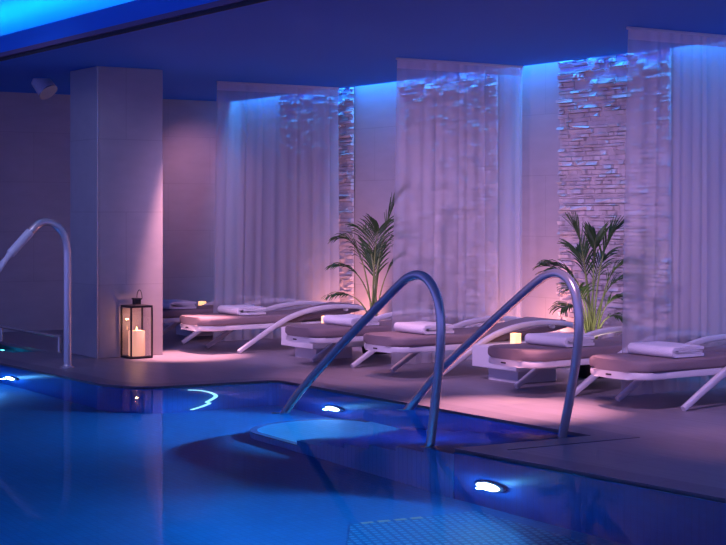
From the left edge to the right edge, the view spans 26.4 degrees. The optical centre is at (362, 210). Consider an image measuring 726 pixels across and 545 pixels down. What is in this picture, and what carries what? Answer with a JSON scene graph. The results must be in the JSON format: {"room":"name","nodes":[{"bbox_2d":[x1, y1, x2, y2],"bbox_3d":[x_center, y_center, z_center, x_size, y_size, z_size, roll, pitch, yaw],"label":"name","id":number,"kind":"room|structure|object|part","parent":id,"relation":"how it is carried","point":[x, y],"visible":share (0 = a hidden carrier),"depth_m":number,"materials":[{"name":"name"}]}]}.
{"room":"spa","nodes":[
{"label":"spa","id":0,"kind":"room"},
{"bbox_2d":[0,0,133,35],"bbox_3d":[-1.732,-1.798,8.327,7.500,0.605,19.800,0,0,-33],"label":"ceiling","id":1,"kind":"structure","parent":0,"point":[15,15],"depth_m":15.42,"materials":[{"name":"white paint"}]},
{"bbox_2d":[0,92,240,331],"bbox_3d":[-6.029,-0.370,17.504,10.460,3.760,0.250,0,0,-33],"label":"wall","id":2,"kind":"structure","parent":0,"point":[202,139],"depth_m":19.68,"materials":[{"name":"paint"}]},
{"bbox_2d":[0,0,218,52],"bbox_3d":[0.026,-1.577,9.489,0.065,0.165,19.800,0,0,-33],"label":"trim","id":3,"kind":"structure","parent":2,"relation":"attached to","point":[134,10],"depth_m":12.85,"materials":[{"name":"blue paint"}]},
{"bbox_2d":[0,0,269,60],"bbox_3d":[0.001,-1.475,9.473,0.045,0.040,19.800,0,0,-33],"label":"trim","id":4,"kind":"structure","parent":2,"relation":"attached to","point":[220,3],"depth_m":12.27,"materials":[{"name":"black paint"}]},
{"bbox_2d":[0,0,725,101],"bbox_3d":[1.875,-1.460,10.713,4.450,0.070,19.800,0,0,-33],"label":"ceiling","id":5,"kind":"structure","parent":0,"point":[325,43],"depth_m":12.92,"materials":[{"name":"blue paint"}]},
{"bbox_2d":[31,78,57,99],"bbox_3d":[-3.439,-1.345,16.676,0.283,0.284,0.220,0,0,24],"label":"ceiling spotlight","id":6,"kind":"object","parent":5,"relation":"attached to","point":[45,88],"visible":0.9,"depth_m":16.61,"materials":[{"name":"grey metal"}]},
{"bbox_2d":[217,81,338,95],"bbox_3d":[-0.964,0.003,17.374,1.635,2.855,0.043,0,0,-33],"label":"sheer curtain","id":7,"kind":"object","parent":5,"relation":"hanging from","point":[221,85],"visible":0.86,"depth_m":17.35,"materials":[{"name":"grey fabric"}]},
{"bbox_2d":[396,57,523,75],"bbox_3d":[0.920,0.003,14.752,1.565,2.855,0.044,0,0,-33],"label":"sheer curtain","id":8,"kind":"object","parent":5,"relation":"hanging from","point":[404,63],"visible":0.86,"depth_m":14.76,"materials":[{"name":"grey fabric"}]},
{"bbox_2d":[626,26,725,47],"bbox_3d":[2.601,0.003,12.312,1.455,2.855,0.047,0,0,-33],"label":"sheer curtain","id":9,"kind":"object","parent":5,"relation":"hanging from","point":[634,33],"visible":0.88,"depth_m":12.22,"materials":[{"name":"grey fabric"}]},
{"bbox_2d":[0,325,725,501],"bbox_3d":[-0.480,1.480,9.335,10.700,0.060,20.100,0,0,-33],"label":"floor","id":10,"kind":"structure","parent":0,"point":[673,443],"depth_m":12.63,"materials":[{"name":"tile"}]},
{"bbox_2d":[0,325,60,351],"bbox_3d":[-3.583,1.364,16.598,0.035,0.172,1.695,0,0,-33],"label":"rail","id":11,"kind":"object","parent":10,"relation":"on","point":[2,327],"visible":1,"depth_m":16.46,"materials":[{"name":"silver metal"}]},
{"bbox_2d":[0,218,73,367],"bbox_3d":[-3.039,0.757,14.129,0.847,1.386,0.260,0,0,-33],"label":"handrail","id":12,"kind":"object","parent":10,"relation":"on","point":[28,233],"visible":1,"depth_m":14.29,"materials":[{"name":"silver metal"}]},
{"bbox_3d":[-2.889,0.757,14.227,0.432,1.386,0.072,0,0,-33],"label":"post","id":13,"kind":"part","parent":12,"relation":"part of","materials":[{"name":"silver metal"}]},
{"bbox_2d":[70,66,162,357],"bbox_3d":[-2.504,0.013,15.675,0.718,2.875,0.691,0,0,-33],"label":"column","id":14,"kind":"structure","parent":10,"relation":"on","point":[116,113],"depth_m":15.41,"materials":[{"name":"paint"}]},
{"bbox_3d":[-2.611,0.013,15.197,0.012,2.871,0.012,0,0,-33],"label":"corner trim","id":15,"kind":"part","parent":14,"relation":"part of","materials":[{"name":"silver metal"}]},
{"bbox_2d":[120,290,152,358],"bbox_3d":[-2.236,1.113,15.277,0.240,0.674,0.240,0,0,-33],"label":"lantern","id":16,"kind":"object","parent":10,"relation":"on","point":[136,302],"visible":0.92,"depth_m":15.23,"materials":[{"name":"black metal"}]},
{"bbox_3d":[-2.391,1.189,15.309,0.016,0.478,0.016,0,0,-33],"label":"post","id":17,"kind":"part","parent":16,"relation":"part of","materials":[{"name":"black metal"}]},
{"bbox_3d":[-2.268,1.189,15.122,0.016,0.478,0.016,0,0,-33],"label":"post","id":18,"kind":"part","parent":16,"relation":"part of","materials":[{"name":"black metal"}]},
{"bbox_2d":[128,327,144,355],"bbox_3d":[-2.236,1.283,15.277,0.164,0.290,0.164,0,0,-33],"label":"pillar candle","id":19,"kind":"object","parent":16,"relation":"on","point":[138,336],"visible":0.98,"depth_m":15.21,"materials":[{"name":"beige wax"}]},
{"bbox_3d":[-2.236,0.940,15.277,0.240,0.020,0.240,0,0,-33],"label":"frame","id":20,"kind":"part","parent":16,"relation":"part of","materials":[{"name":"black metal"}]},
{"bbox_3d":[-2.204,1.189,15.433,0.016,0.478,0.016,0,0,-33],"label":"post","id":21,"kind":"part","parent":16,"relation":"part of","materials":[{"name":"black metal"}]},
{"bbox_3d":[-2.081,1.189,15.246,0.016,0.478,0.016,0,0,-33],"label":"post","id":22,"kind":"part","parent":16,"relation":"part of","materials":[{"name":"black metal"}]},
{"bbox_2d":[165,322,223,335],"bbox_3d":[-1.914,1.302,18.134,0.620,0.296,0.600,0,0,-33],"label":"side table","id":23,"kind":"object","parent":10,"relation":"on","point":[179,331],"visible":0.22,"depth_m":18.00,"materials":[{"name":"white plastic"}]},
{"bbox_2d":[163,295,302,343],"bbox_3d":[-1.688,1.219,17.432,1.950,0.462,0.739,0,0,-33],"label":"sun lounger","id":24,"kind":"object","parent":10,"relation":"on","point":[169,315],"visible":0.51,"depth_m":17.41,"materials":[{"name":"grey"}]},
{"bbox_3d":[-1.710,1.188,17.418,1.890,0.053,0.622,0,0,-33],"label":"seat frame","id":25,"kind":"part","parent":24,"relation":"part of","materials":[{"name":"white plastic"}]},
{"bbox_2d":[163,299,195,308],"bbox_3d":[-2.107,1.032,17.132,0.342,0.086,0.470,0,0,-35],"label":"folded towel","id":26,"kind":"object","parent":24,"relation":"on","point":[172,303],"visible":0.69,"depth_m":16.95,"materials":[{"name":"white fabric"}]},
{"bbox_2d":[163,305,219,317],"bbox_3d":[-1.998,1.119,17.228,1.200,0.083,0.630,0,0,-33],"label":"cushion","id":27,"kind":"object","parent":24,"relation":"on","point":[200,309],"depth_m":16.93,"materials":[{"name":"beige fabric"}]},
{"bbox_3d":[-1.711,1.219,17.830,1.548,0.462,0.050,0,0,-33],"label":"rail","id":28,"kind":"part","parent":24,"relation":"part of","materials":[{"name":"white plastic"}]},
{"bbox_2d":[222,296,297,308],"bbox_3d":[-1.199,1.077,17.756,0.737,0.152,0.600,0,0,-33],"label":"cushion","id":29,"kind":"object","parent":24,"relation":"on","point":[234,298],"depth_m":17.92,"materials":[{"name":"beige fabric"}]},
{"bbox_2d":[180,301,364,353],"bbox_3d":[-0.988,1.219,16.319,1.950,0.462,0.739,0,0,-33],"label":"sun lounger","id":30,"kind":"object","parent":10,"relation":"on","point":[228,323],"visible":0.84,"depth_m":15.99,"materials":[{"name":"beige fabric"}]},
{"bbox_2d":[217,304,265,314],"bbox_3d":[-1.272,1.032,16.161,0.342,0.086,0.470,0,0,-32],"label":"folded towel","id":31,"kind":"object","parent":30,"relation":"on","point":[244,309],"visible":1,"depth_m":16.00,"materials":[{"name":"white fabric"}]},
{"bbox_2d":[180,311,303,325],"bbox_3d":[-1.297,1.119,16.114,1.200,0.083,0.630,0,0,-33],"label":"cushion","id":32,"kind":"object","parent":30,"relation":"on","point":[271,318],"depth_m":15.87,"materials":[{"name":"beige fabric"}]},
{"bbox_3d":[-1.009,1.188,16.305,1.890,0.053,0.622,0,0,-33],"label":"seat frame","id":33,"kind":"part","parent":30,"relation":"part of","materials":[{"name":"white plastic"}]},
{"bbox_3d":[-1.010,1.219,16.717,1.548,0.462,0.050,0,0,-33],"label":"rail","id":34,"kind":"part","parent":30,"relation":"part of","materials":[{"name":"white plastic"}]},
{"bbox_3d":[-0.630,1.219,16.143,1.548,0.462,0.050,0,0,-33],"label":"rail","id":35,"kind":"part","parent":30,"relation":"part of","materials":[{"name":"white plastic"}]},
{"bbox_2d":[277,302,359,320],"bbox_3d":[-0.499,1.077,16.643,0.737,0.152,0.600,0,0,-33],"label":"cushion","id":36,"kind":"object","parent":30,"relation":"on","point":[314,316],"depth_m":16.51,"materials":[{"name":"beige fabric"}]},
{"bbox_2d":[281,327,364,359],"bbox_3d":[-0.393,1.302,15.328,0.620,0.296,0.600,0,0,-33],"label":"side table","id":37,"kind":"object","parent":10,"relation":"on","point":[302,350],"visible":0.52,"depth_m":15.20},
{"bbox_2d":[0,357,725,499],"bbox_3d":[-0.988,1.476,12.643,1.543,0.059,11.136,0,0,-38],"label":"pool edge","id":38,"kind":"structure","parent":10,"relation":"on","point":[503,451],"depth_m":9.96,"materials":[{"name":"tile"}]},
{"bbox_2d":[322,182,409,353],"bbox_3d":[0.035,0.578,15.745,0.934,1.745,0.669,0,0,-20],"label":"potted palm","id":39,"kind":"object","parent":10,"relation":"on","point":[376,257],"visible":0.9,"depth_m":15.74,"materials":[{"name":"plant"}]},
{"bbox_2d":[362,346,386,353],"bbox_3d":[0.122,1.300,15.764,0.350,0.300,0.350,0,0,-33],"label":"pot","id":40,"kind":"object","parent":39,"relation":"on","point":[363,349],"depth_m":15.68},
{"bbox_2d":[285,309,483,367],"bbox_3d":[0.178,1.219,14.866,1.950,0.462,0.739,0,0,-33],"label":"sun lounger","id":41,"kind":"object","parent":10,"relation":"on","point":[317,333],"visible":0.52,"depth_m":14.47,"materials":[{"name":"beige fabric"}]},
{"bbox_3d":[0.156,1.188,14.852,1.890,0.053,0.622,0,0,-33],"label":"seat frame","id":42,"kind":"part","parent":41,"relation":"part of","materials":[{"name":"white plastic"}]},
{"bbox_2d":[285,321,395,337],"bbox_3d":[-0.132,1.119,14.661,1.200,0.083,0.630,0,0,-33],"label":"cushion","id":43,"kind":"object","parent":41,"relation":"on","point":[317,330],"depth_m":14.34,"materials":[{"name":"beige fabric"}]},
{"bbox_2d":[323,314,378,325],"bbox_3d":[-0.118,1.032,14.634,0.342,0.086,0.470,0,0,-35],"label":"folded towel","id":44,"kind":"object","parent":41,"relation":"on","point":[345,319],"visible":0.84,"depth_m":14.51,"materials":[{"name":"white fabric"}]},
{"bbox_3d":[0.155,1.219,15.264,1.548,0.462,0.050,0,0,-33],"label":"rail","id":45,"kind":"part","parent":41,"relation":"part of","materials":[{"name":"white plastic"}]},
{"bbox_3d":[0.535,1.219,14.690,1.548,0.462,0.050,0,0,-33],"label":"rail","id":46,"kind":"part","parent":41,"relation":"part of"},
{"bbox_2d":[385,310,477,324],"bbox_3d":[0.667,1.077,15.189,0.737,0.152,0.600,0,0,-33],"label":"cushion","id":47,"kind":"object","parent":41,"relation":"on","point":[425,313],"depth_m":15.33,"materials":[{"name":"beige fabric"}]},
{"bbox_2d":[363,316,572,375],"bbox_3d":[0.915,1.219,13.915,1.950,0.462,0.739,0,0,-33],"label":"sun lounger","id":48,"kind":"object","parent":10,"relation":"on","point":[413,344],"visible":0.77,"depth_m":13.61,"materials":[{"name":"beige fabric"}]},
{"bbox_2d":[394,321,453,334],"bbox_3d":[0.533,1.032,13.686,0.342,0.086,0.470,0,0,-32],"label":"folded towel","id":49,"kind":"object","parent":48,"relation":"on","point":[417,327],"visible":0.91,"depth_m":13.55,"materials":[{"name":"white fabric"}]},
{"bbox_2d":[363,328,506,346],"bbox_3d":[0.606,1.119,13.710,1.200,0.083,0.630,0,0,-33],"label":"cushion","id":50,"kind":"object","parent":48,"relation":"on","point":[460,335],"depth_m":13.43,"materials":[{"name":"beige fabric"}]},
{"bbox_3d":[0.893,1.188,13.900,1.890,0.053,0.622,0,0,-33],"label":"seat frame","id":51,"kind":"part","parent":48,"relation":"part of","materials":[{"name":"white plastic"}]},
{"bbox_3d":[0.892,1.219,14.312,1.548,0.462,0.050,0,0,-33],"label":"rail","id":52,"kind":"part","parent":48,"relation":"part of","materials":[{"name":"white plastic"}]},
{"bbox_3d":[1.272,1.219,13.739,1.548,0.462,0.050,0,0,-33],"label":"rail","id":53,"kind":"part","parent":48,"relation":"part of","materials":[{"name":"white plastic"}]},
{"bbox_2d":[469,317,566,339],"bbox_3d":[1.404,1.077,14.238,0.737,0.152,0.600,0,0,-33],"label":"cushion","id":54,"kind":"object","parent":48,"relation":"on","point":[509,321],"depth_m":14.19,"materials":[{"name":"beige fabric"}]},
{"bbox_2d":[472,342,569,382],"bbox_3d":[1.364,1.302,13.253,0.620,0.296,0.600,0,0,-33],"label":"side table","id":55,"kind":"object","parent":10,"relation":"on","point":[480,357],"visible":0.43,"depth_m":13.15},
{"bbox_2d":[510,333,520,343],"bbox_3d":[1.317,1.105,13.342,0.068,0.098,0.068,0,0,-33],"label":"votive candle","id":56,"kind":"object","parent":55,"relation":"on","point":[515,338],"visible":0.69,"depth_m":13.32,"materials":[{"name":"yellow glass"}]},
{"bbox_2d":[533,212,644,378],"bbox_3d":[1.988,0.724,13.463,0.880,1.452,0.813,0,0,-33],"label":"potted palm","id":57,"kind":"object","parent":10,"relation":"on","point":[594,240],"visible":0.86,"depth_m":13.49,"materials":[{"name":"plant"}]},
{"bbox_2d":[578,365,604,378],"bbox_3d":[2.000,1.300,13.506,0.350,0.300,0.350,0,0,-33],"label":"pot","id":58,"kind":"object","parent":57,"relation":"on","point":[584,371],"depth_m":13.40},
{"bbox_2d":[488,326,712,395],"bbox_3d":[1.909,1.219,12.648,1.950,0.462,0.739,0,0,-33],"label":"sun lounger","id":59,"kind":"object","parent":10,"relation":"on","point":[518,355],"visible":0.66,"depth_m":12.30,"materials":[{"name":"white plastic"}]},
{"bbox_3d":[1.887,1.188,12.634,1.890,0.053,0.622,0,0,-33],"label":"seat frame","id":60,"kind":"part","parent":59,"relation":"part of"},
{"bbox_2d":[488,339,628,360],"bbox_3d":[1.600,1.119,12.443,1.200,0.083,0.630,0,0,-33],"label":"cushion","id":61,"kind":"object","parent":59,"relation":"on","point":[518,351],"depth_m":12.16,"materials":[{"name":"beige fabric"}]},
{"bbox_2d":[525,332,594,347],"bbox_3d":[1.574,1.032,12.420,0.342,0.086,0.470,0,0,-36],"label":"folded towel","id":62,"kind":"object","parent":59,"relation":"on","point":[557,339],"visible":0.95,"depth_m":12.30,"materials":[{"name":"white fabric"}]},
{"bbox_3d":[1.886,1.219,13.046,1.548,0.462,0.050,0,0,-33],"label":"rail","id":63,"kind":"part","parent":59,"relation":"part of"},
{"bbox_3d":[2.266,1.219,12.472,1.548,0.462,0.050,0,0,-33],"label":"rail","id":64,"kind":"part","parent":59,"relation":"part of","materials":[{"name":"white metal"}]},
{"bbox_2d":[594,327,704,342],"bbox_3d":[2.398,1.077,12.971,0.737,0.152,0.600,0,0,-33],"label":"cushion","id":65,"kind":"object","parent":59,"relation":"on","point":[639,333],"depth_m":13.09,"materials":[{"name":"beige fabric"}]},
{"bbox_3d":[2.824,1.320,12.876,0.166,0.261,0.044,0,0,-19],"label":"leg","id":66,"kind":"part","parent":59,"relation":"part of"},
{"bbox_2d":[589,334,725,410],"bbox_3d":[2.596,1.219,11.790,1.950,0.462,0.739,0,0,-33],"label":"sun lounger","id":67,"kind":"object","parent":10,"relation":"on","point":[639,368],"visible":0.91,"depth_m":11.30,"materials":[{"name":"white plastic"}]},
{"bbox_3d":[2.575,1.188,11.776,1.890,0.053,0.622,0,0,-33],"label":"seat frame","id":68,"kind":"part","parent":67,"relation":"part of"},
{"bbox_2d":[589,349,725,372],"bbox_3d":[2.287,1.119,11.585,1.200,0.083,0.630,0,0,-33],"label":"cushion","id":69,"kind":"object","parent":67,"relation":"on","point":[713,360],"depth_m":11.30,"materials":[{"name":"beige fabric"}]},
{"bbox_2d":[627,341,703,357],"bbox_3d":[2.253,1.032,11.539,0.342,0.086,0.470,0,0,-33],"label":"folded towel","id":70,"kind":"object","parent":67,"relation":"on","point":[655,348],"visible":1,"depth_m":11.40,"materials":[{"name":"white fabric"}]},
{"bbox_3d":[2.954,1.219,11.614,1.548,0.462,0.050,0,0,-33],"label":"rail","id":71,"kind":"part","parent":67,"relation":"part of","materials":[{"name":"white metal"}]},
{"bbox_2d":[704,344,725,350],"bbox_3d":[3.085,1.077,12.113,0.737,0.152,0.600,0,0,-33],"label":"cushion","id":72,"kind":"object","parent":67,"relation":"on","point":[720,347],"depth_m":12.10,"materials":[{"name":"beige fabric"}]},
{"bbox_2d":[241,45,725,380],"bbox_3d":[3.865,-0.370,12.209,0.200,3.760,20.100,0,0,-33],"label":"wall","id":73,"kind":"structure","parent":0,"point":[528,109],"depth_m":15.37,"materials":[{"name":"paint"}]},
{"bbox_2d":[277,87,353,313],"bbox_3d":[-0.595,-0.027,18.677,0.060,2.954,1.690,0,0,-33],"label":"cladding","id":74,"kind":"object","parent":73,"relation":"attached to","point":[316,142],"visible":0.83,"depth_m":18.65,"materials":[{"name":"white fabric"}]},
{"bbox_2d":[397,73,497,327],"bbox_3d":[0.870,-0.040,16.463,0.060,2.980,1.740,0,0,-33],"label":"cladding","id":75,"kind":"object","parent":73,"relation":"attached to","point":[448,139],"visible":0.81,"depth_m":16.40,"materials":[{"name":"white fabric"}]},
{"bbox_2d":[556,48,670,338],"bbox_3d":[2.293,-0.033,14.311,0.060,2.966,1.500,0,0,-33],"label":"cladding","id":76,"kind":"object","parent":73,"relation":"attached to","point":[614,136],"visible":0.7,"depth_m":14.21,"materials":[{"name":"beige stone"}]},
{"bbox_3d":[-4.015,1.681,16.816,0.380,0.338,2.120,0,0,-33],"label":"wall","id":77,"kind":"structure","parent":0,"visible":0},
{"bbox_2d":[0,344,33,352],"bbox_3d":[-4.015,1.480,16.816,0.380,0.001,2.120,0,0,-33],"label":"water","id":78,"kind":"object","parent":77,"relation":"in","point":[2,347],"visible":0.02,"depth_m":16.52,"materials":[{"name":"blue liquid"}]},
{"bbox_3d":[-0.848,2.945,8.192,6.066,0.100,18.840,0,0,-33],"label":"floor","id":79,"kind":"structure","parent":0,"visible":0},
{"bbox_3d":[0.474,2.241,10.492,1.040,1.318,1.848,0,0,-33],"label":"stairs","id":80,"kind":"structure","parent":79,"relation":"on","visible":0},
{"bbox_2d":[280,270,445,444],"bbox_3d":[-0.077,0.989,10.465,0.110,1.225,2.096,0,0,-33],"label":"pool handrail","id":81,"kind":"object","parent":80,"relation":"on","point":[410,276],"visible":0.86,"depth_m":9.78,"materials":[{"name":"silver metal"}]},
{"bbox_2d":[404,269,583,437],"bbox_3d":[0.827,0.977,10.657,0.110,1.209,2.037,0,0,-33],"label":"pool handrail","id":82,"kind":"object","parent":80,"relation":"on","point":[561,274],"visible":0.8,"depth_m":9.97,"materials":[{"name":"silver metal"}]},
{"bbox_3d":[-0.848,2.204,8.192,5.825,1.383,18.600,0,0,-33],"label":"wall","id":83,"kind":"structure","parent":0,"visible":0},
{"bbox_2d":[0,365,725,544],"bbox_3d":[-0.848,1.462,8.192,5.825,0.001,18.600,0,0,-33],"label":"pool water","id":84,"kind":"object","parent":83,"relation":"in","point":[82,463],"visible":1,"depth_m":8.39,"materials":[{"name":"blue liquid"}]}
]}

